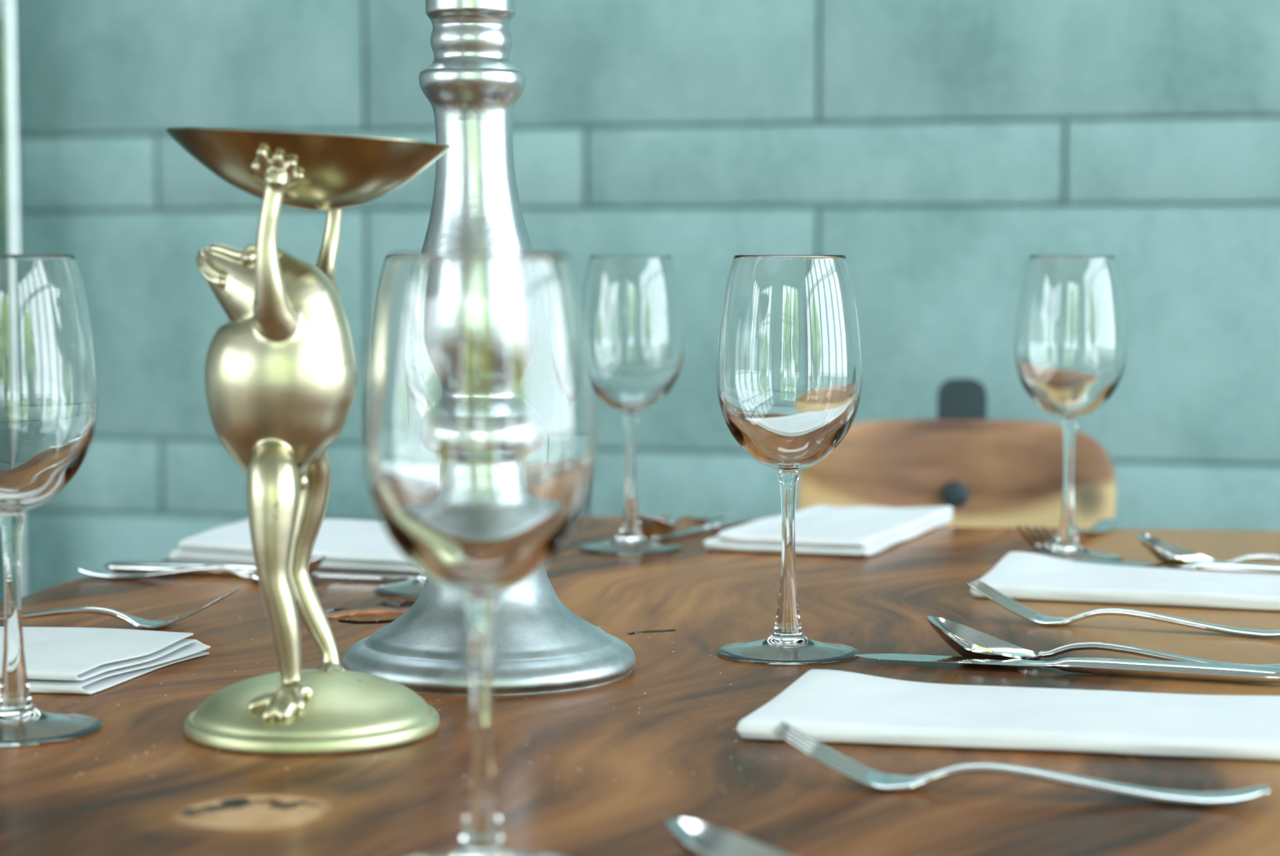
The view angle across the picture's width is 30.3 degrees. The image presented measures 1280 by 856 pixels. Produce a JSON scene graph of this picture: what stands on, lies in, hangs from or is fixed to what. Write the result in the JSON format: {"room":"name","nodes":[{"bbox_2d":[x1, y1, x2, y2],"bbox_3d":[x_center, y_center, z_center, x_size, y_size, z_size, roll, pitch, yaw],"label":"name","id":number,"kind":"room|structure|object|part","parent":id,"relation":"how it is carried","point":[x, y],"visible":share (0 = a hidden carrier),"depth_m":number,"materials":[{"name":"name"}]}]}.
{"room":"dining room","nodes":[
{"label":"dining room","id":0,"kind":"room"},
{"bbox_2d":[15,0,1279,595],"bbox_3d":[-0.076,-0.711,3.055,5.800,2.900,0.163,1,4,16],"label":"wall","id":1,"kind":"structure","parent":0,"point":[936,147],"depth_m":2.94,"materials":[{"name":"teal tile"}]},
{"bbox_3d":[-0.840,0.976,0.504,7.545,0.100,7.545,0,4,0],"label":"floor","id":2,"kind":"structure","parent":0,"visible":0},
{"bbox_2d":[0,0,26,600],"bbox_3d":[-1.253,-0.473,3.231,0.902,2.400,0.015,1,4,16],"label":"glass wall","id":3,"kind":"structure","parent":2,"relation":"on","point":[10,227],"depth_m":3.11,"materials":[{"name":"white painted frame"},{"name":"clear glass"}]},
{"bbox_3d":[-1.260,-0.473,3.232,0.890,2.380,0.010,1,4,16],"label":"pane","id":4,"kind":"part","parent":3,"relation":"part of","materials":[{"name":"clear glass"}]},
{"bbox_2d":[0,515,1279,855],"bbox_3d":[0.062,0.502,1.162,1.385,0.754,1.586,0,4,0],"label":"dining table","id":5,"kind":"object","parent":2,"relation":"on","point":[602,769],"visible":0.59,"depth_m":1.00,"materials":[{"name":"brown wood"}]},
{"bbox_2d":[0,254,102,746],"bbox_3d":[-0.278,0.029,1.045,0.077,0.211,0.077,0,4,0],"label":"wine glass","id":6,"kind":"object","parent":5,"relation":"on","point":[49,380],"visible":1,"depth_m":1.02,"materials":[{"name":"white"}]},
{"bbox_2d":[0,254,97,512],"bbox_3d":[-0.278,-0.019,1.042,0.077,0.114,0.077,1,4,10],"label":"bowl","id":7,"kind":"object","parent":6,"relation":"on","point":[49,380],"depth_m":1.02,"materials":[{"name":"clear glass"}]},
{"bbox_3d":[-0.278,0.086,1.049,0.076,0.098,0.076,1,4,10],"label":"stem","id":8,"kind":"part","parent":6,"relation":"part of","materials":[{"name":"clear glass"}]},
{"bbox_2d":[0,626,210,693],"bbox_3d":[-0.338,0.117,1.211,0.200,0.012,0.132,1,4,12],"label":"napkin","id":9,"kind":"object","parent":5,"relation":"on","point":[59,660],"visible":0.88,"depth_m":1.20,"materials":[{"name":"white fabric"}]},
{"bbox_2d":[0,586,240,628],"bbox_3d":[-0.325,0.102,1.351,0.193,0.022,0.025,0,4,6],"label":"fork","id":10,"kind":"object","parent":5,"relation":"on","point":[136,621],"visible":0.93,"depth_m":1.35,"materials":[{"name":"metal"}]},
{"bbox_3d":[-0.356,0.107,1.354,0.131,0.011,0.018,0,4,6],"label":"handle","id":11,"kind":"part","parent":10,"relation":"part of","materials":[{"name":"metal"}]},
{"bbox_2d":[75,555,326,582],"bbox_3d":[-0.286,0.090,1.538,0.171,0.019,0.033,1,4,11],"label":"spoon","id":12,"kind":"object","parent":5,"relation":"on","point":[314,564],"visible":0.66,"depth_m":1.54,"materials":[{"name":"metal"}]},
{"bbox_3d":[-0.311,0.094,1.544,0.120,0.010,0.016,1,4,11],"label":"handle","id":13,"kind":"part","parent":12,"relation":"part of","materials":[{"name":"metal"}]},
{"bbox_2d":[248,555,326,582],"bbox_3d":[-0.228,0.091,1.527,0.052,0.019,0.033,1,4,11],"label":"bowl","id":14,"kind":"object","parent":12,"relation":"on","point":[313,564],"depth_m":1.52,"materials":[{"name":"metal"}]},
{"bbox_2d":[104,560,417,578],"bbox_3d":[-0.249,0.094,1.557,0.222,0.008,0.020,1,4,13],"label":"knife","id":15,"kind":"object","parent":5,"relation":"on","point":[125,566],"visible":0.7,"depth_m":1.56,"materials":[{"name":"metal"}]},
{"bbox_3d":[-0.297,0.093,1.568,0.123,0.008,0.020,1,4,13],"label":"handle","id":16,"kind":"part","parent":15,"relation":"part of","materials":[{"name":"metal"}]},
{"bbox_3d":[-0.192,0.096,1.544,0.104,0.002,0.017,1,4,13],"label":"blade","id":17,"kind":"part","parent":15,"relation":"part of","materials":[{"name":"metal"}]},
{"bbox_2d":[168,518,422,574],"bbox_3d":[-0.230,0.081,1.668,0.191,0.017,0.224,0,4,0],"label":"napkin","id":18,"kind":"object","parent":5,"relation":"on","point":[348,544],"visible":0.52,"depth_m":1.62,"materials":[{"name":"white fabric"}]},
{"bbox_2d":[165,127,451,755],"bbox_3d":[-0.146,0.002,1.045,0.113,0.266,0.113,-3,5,-36],"label":"frog statue","id":19,"kind":"object","parent":5,"relation":"on","point":[281,375],"visible":1,"depth_m":1.02,"materials":[{"name":"gold metal"}]},
{"bbox_3d":[-0.146,-0.112,1.037,0.125,0.032,0.086,3,4,0],"label":"dish","id":20,"kind":"part","parent":19,"relation":"part of","materials":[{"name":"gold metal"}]},
{"bbox_2d":[372,255,426,597],"bbox_3d":[-0.130,-0.003,1.489,0.077,0.211,0.077,0,4,0],"label":"wine glass","id":21,"kind":"object","parent":5,"relation":"on","point":[412,588],"visible":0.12,"depth_m":1.48,"materials":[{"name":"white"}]},
{"bbox_2d":[372,255,390,333],"bbox_3d":[-0.130,-0.051,1.486,0.077,0.114,0.077,-2,4,-20],"label":"bowl","id":22,"kind":"object","parent":21,"relation":"on","point":[384,265],"depth_m":1.47,"materials":[{"name":"clear glass"}]},
{"bbox_3d":[-0.130,0.054,1.493,0.076,0.098,0.076,-2,4,-20],"label":"stem","id":23,"kind":"part","parent":21,"relation":"part of","materials":[{"name":"clear glass"}]},
{"bbox_2d":[364,253,595,855],"bbox_3d":[-0.053,0.047,0.792,0.077,0.211,0.077,2,4,22],"label":"wine glass","id":24,"kind":"object","parent":5,"relation":"on","point":[479,430],"visible":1,"depth_m":0.76,"materials":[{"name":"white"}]},
{"bbox_2d":[364,253,595,594],"bbox_3d":[-0.053,-0.001,0.789,0.077,0.114,0.077,-3,5,-40],"label":"bowl","id":25,"kind":"object","parent":24,"relation":"on","point":[479,430],"depth_m":0.76,"materials":[{"name":"clear glass"}]},
{"bbox_3d":[-0.053,0.104,0.796,0.076,0.098,0.076,-3,5,-40],"label":"stem","id":26,"kind":"part","parent":24,"relation":"part of","materials":[{"name":"clear glass"}]},
{"bbox_2d":[342,0,635,694],"bbox_3d":[-0.077,-0.067,1.196,0.150,0.382,0.150,0,4,0],"label":"candlestick","id":27,"kind":"object","parent":5,"relation":"on","point":[472,86],"visible":0.59,"depth_m":1.17,"materials":[{"name":"grey metal"}]},
{"bbox_2d":[577,255,684,555],"bbox_3d":[-0.007,-0.018,1.700,0.077,0.211,0.077,0,4,2],"label":"wine glass","id":28,"kind":"object","parent":5,"relation":"on","point":[632,309],"visible":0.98,"depth_m":1.67,"materials":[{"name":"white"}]},
{"bbox_3d":[-0.007,0.039,1.704,0.076,0.098,0.076,-2,5,-30],"label":"stem","id":29,"kind":"part","parent":28,"relation":"part of","materials":[{"name":"clear glass"}]},
{"bbox_2d":[580,255,684,413],"bbox_3d":[-0.007,-0.067,1.696,0.077,0.114,0.077,-2,5,-30],"label":"bowl","id":30,"kind":"object","parent":28,"relation":"on","point":[632,309],"depth_m":1.67,"materials":[{"name":"clear glass"}]},
{"bbox_2d":[638,505,728,540],"bbox_3d":[0.032,0.068,1.829,0.038,0.022,0.198,1,4,19],"label":"spoon","id":31,"kind":"object","parent":5,"relation":"on","point":[651,526],"visible":0.83,"depth_m":1.75,"materials":[{"name":"metal"}]},
{"bbox_2d":[638,514,677,540],"bbox_3d":[0.009,0.072,1.764,0.038,0.022,0.061,1,4,19],"label":"bowl","id":32,"kind":"object","parent":31,"relation":"on","point":[651,526],"depth_m":1.74,"materials":[{"name":"metal"}]},
{"bbox_3d":[0.042,0.070,1.857,0.018,0.012,0.139,1,4,19],"label":"handle","id":33,"kind":"part","parent":31,"relation":"part of","materials":[{"name":"metal"}]},
{"bbox_2d":[651,511,777,538],"bbox_3d":[0.057,0.075,1.829,0.017,0.007,0.186,3,5,32],"label":"knife","id":34,"kind":"object","parent":5,"relation":"on","point":[744,518],"visible":0.86,"depth_m":1.84,"materials":[{"name":"metal"}]},
{"bbox_3d":[0.031,0.079,1.787,0.014,0.001,0.087,3,5,32],"label":"blade","id":35,"kind":"part","parent":34,"relation":"part of","materials":[{"name":"metal"}]},
{"bbox_3d":[0.080,0.073,1.864,0.017,0.007,0.103,3,5,32],"label":"handle","id":36,"kind":"part","parent":34,"relation":"part of","materials":[{"name":"metal"}]},
{"bbox_2d":[666,817,790,855],"bbox_3d":[0.107,0.144,0.774,0.198,0.022,0.038,1,4,11],"label":"spoon","id":37,"kind":"object","parent":5,"relation":"on","point":[696,838],"visible":1,"depth_m":0.80,"materials":[{"name":"metal"}]},
{"bbox_2d":[716,254,862,664],"bbox_3d":[0.079,0.014,1.250,0.077,0.211,0.077,2,5,28],"label":"wine glass","id":38,"kind":"object","parent":5,"relation":"on","point":[789,353],"visible":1,"depth_m":1.22,"materials":[{"name":"clear glass"}]},
{"bbox_3d":[0.079,0.071,1.254,0.076,0.098,0.076,0,4,0],"label":"stem","id":39,"kind":"part","parent":38,"relation":"part of","materials":[{"name":"clear glass"}]},
{"bbox_2d":[716,254,862,471],"bbox_3d":[0.079,-0.034,1.246,0.077,0.114,0.077,0,4,0],"label":"bowl","id":40,"kind":"object","parent":38,"relation":"on","point":[789,353],"depth_m":1.22,"materials":[{"name":"clear glass"}]},
{"bbox_2d":[702,504,953,555],"bbox_3d":[0.148,0.073,1.789,0.123,0.016,0.256,2,4,22],"label":"napkin","id":41,"kind":"object","parent":5,"relation":"on","point":[820,529],"visible":0.94,"depth_m":1.72,"materials":[{"name":"white fabric"}]},
{"bbox_2d":[736,668,1279,760],"bbox_3d":[0.194,0.127,1.054,0.288,0.014,0.112,1,4,12],"label":"napkin","id":42,"kind":"object","parent":5,"relation":"on","point":[826,705],"visible":0.94,"depth_m":1.03,"materials":[{"name":"white fabric"}]},
{"bbox_2d":[771,720,1270,804],"bbox_3d":[0.148,0.132,0.928,0.193,0.022,0.025,1,4,14],"label":"fork","id":43,"kind":"object","parent":5,"relation":"on","point":[825,755],"visible":1,"depth_m":0.93,"materials":[{"name":"metal"}]},
{"bbox_3d":[0.178,0.138,0.921,0.131,0.011,0.018,1,4,14],"label":"handle","id":44,"kind":"part","parent":43,"relation":"part of","materials":[{"name":"metal"}]},
{"bbox_2d":[855,653,1279,682],"bbox_3d":[0.218,0.120,1.199,0.222,0.008,0.020,1,4,18],"label":"knife","id":45,"kind":"object","parent":5,"relation":"on","point":[1099,665],"visible":1,"depth_m":1.18,"materials":[{"name":"metal"}]},
{"bbox_3d":[0.162,0.119,1.218,0.104,0.002,0.017,1,4,18],"label":"blade","id":46,"kind":"part","parent":45,"relation":"part of","materials":[{"name":"metal"}]},
{"bbox_3d":[0.265,0.121,1.184,0.123,0.008,0.020,1,4,18],"label":"handle","id":47,"kind":"part","parent":45,"relation":"part of","materials":[{"name":"metal"}]},
{"bbox_2d":[1017,518,1118,547],"bbox_3d":[0.320,0.073,1.750,0.025,0.022,0.192,2,5,28],"label":"fork","id":48,"kind":"object","parent":5,"relation":"on","point":[1104,525],"visible":0.75,"depth_m":1.70,"materials":[{"name":"metal"}]},
{"bbox_3d":[0.334,0.076,1.778,0.018,0.011,0.131,2,5,28],"label":"handle","id":49,"kind":"part","parent":48,"relation":"part of","materials":[{"name":"metal"}]},
{"bbox_2d":[1014,255,1127,561],"bbox_3d":[0.299,-0.014,1.644,0.079,0.211,0.079,1,4,20],"label":"wine glass","id":50,"kind":"object","parent":5,"relation":"on","point":[1071,338],"visible":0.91,"depth_m":1.61,"materials":[{"name":"clear glass"}]},
{"bbox_2d":[1014,255,1127,419],"bbox_3d":[0.299,-0.063,1.640,0.077,0.114,0.077,1,4,20],"label":"bowl","id":51,"kind":"object","parent":50,"relation":"on","point":[1071,338],"depth_m":1.61,"materials":[{"name":"clear glass"}]},
{"bbox_3d":[0.299,0.043,1.648,0.076,0.098,0.076,1,4,20],"label":"stem","id":52,"kind":"part","parent":50,"relation":"part of","materials":[{"name":"clear glass"}]},
{"bbox_2d":[926,615,1279,666],"bbox_3d":[0.246,0.112,1.217,0.198,0.022,0.038,1,4,16],"label":"spoon","id":53,"kind":"object","parent":5,"relation":"on","point":[966,641],"visible":0.84,"depth_m":1.22,"materials":[{"name":"metal"}]},
{"bbox_2d":[926,615,1041,660],"bbox_3d":[0.180,0.110,1.235,0.061,0.022,0.038,1,4,16],"label":"bowl","id":54,"kind":"object","parent":53,"relation":"on","point":[966,641],"depth_m":1.24,"materials":[{"name":"metal"}]},
{"bbox_3d":[0.275,0.117,1.209,0.139,0.012,0.018,1,4,16],"label":"handle","id":55,"kind":"part","parent":53,"relation":"part of","materials":[{"name":"metal"}]},
{"bbox_2d":[967,578,1279,636],"bbox_3d":[0.282,0.103,1.339,0.193,0.022,0.025,2,4,23],"label":"fork","id":56,"kind":"object","parent":5,"relation":"on","point":[987,590],"visible":1,"depth_m":1.34,"materials":[{"name":"metal"}]},
{"bbox_3d":[0.310,0.109,1.327,0.131,0.011,0.018,2,4,23],"label":"handle","id":57,"kind":"part","parent":56,"relation":"part of","materials":[{"name":"metal"}]},
{"bbox_2d":[969,551,1279,610],"bbox_3d":[0.342,0.096,1.478,0.252,0.015,0.125,1,4,18],"label":"napkin","id":58,"kind":"object","parent":5,"relation":"on","point":[1019,575],"visible":0.92,"depth_m":1.46,"materials":[{"name":"white fabric"}]},
{"bbox_2d":[1065,559,1279,574],"bbox_3d":[0.374,0.093,1.577,0.222,0.008,0.020,2,5,24],"label":"knife","id":59,"kind":"object","parent":5,"relation":"on","point":[1228,566],"visible":0.66,"depth_m":1.57,"materials":[{"name":"metal"}]},
{"bbox_3d":[0.320,0.092,1.601,0.104,0.002,0.017,2,5,24],"label":"blade","id":60,"kind":"part","parent":59,"relation":"part of","materials":[{"name":"metal"}]},
{"bbox_3d":[0.419,0.094,1.556,0.123,0.008,0.020,2,5,24],"label":"handle","id":61,"kind":"part","parent":59,"relation":"part of","materials":[{"name":"metal"}]},
{"bbox_2d":[1136,533,1279,564],"bbox_3d":[0.430,0.086,1.577,0.198,0.022,0.038,2,5,25],"label":"spoon","id":62,"kind":"object","parent":5,"relation":"on","point":[1164,551],"visible":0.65,"depth_m":1.60,"materials":[{"name":"metal"}]},
{"bbox_2d":[1136,533,1221,564],"bbox_3d":[0.368,0.084,1.605,0.061,0.022,0.038,2,5,25],"label":"bowl","id":63,"kind":"object","parent":62,"relation":"on","point":[1164,551],"depth_m":1.61,"materials":[{"name":"metal"}]},
{"bbox_3d":[0.457,0.091,1.565,0.139,0.012,0.018,2,5,25],"label":"handle","id":64,"kind":"part","parent":62,"relation":"part of","materials":[{"name":"metal"}]},
{"bbox_2d":[798,377,1115,528],"bbox_3d":[0.293,0.390,2.041,0.400,0.846,0.418,0,4,0],"label":"dining chair","id":65,"kind":"object","parent":2,"relation":"on","point":[993,473],"visible":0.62,"depth_m":2.19,"materials":[{"name":"brown wood"}]}
]}

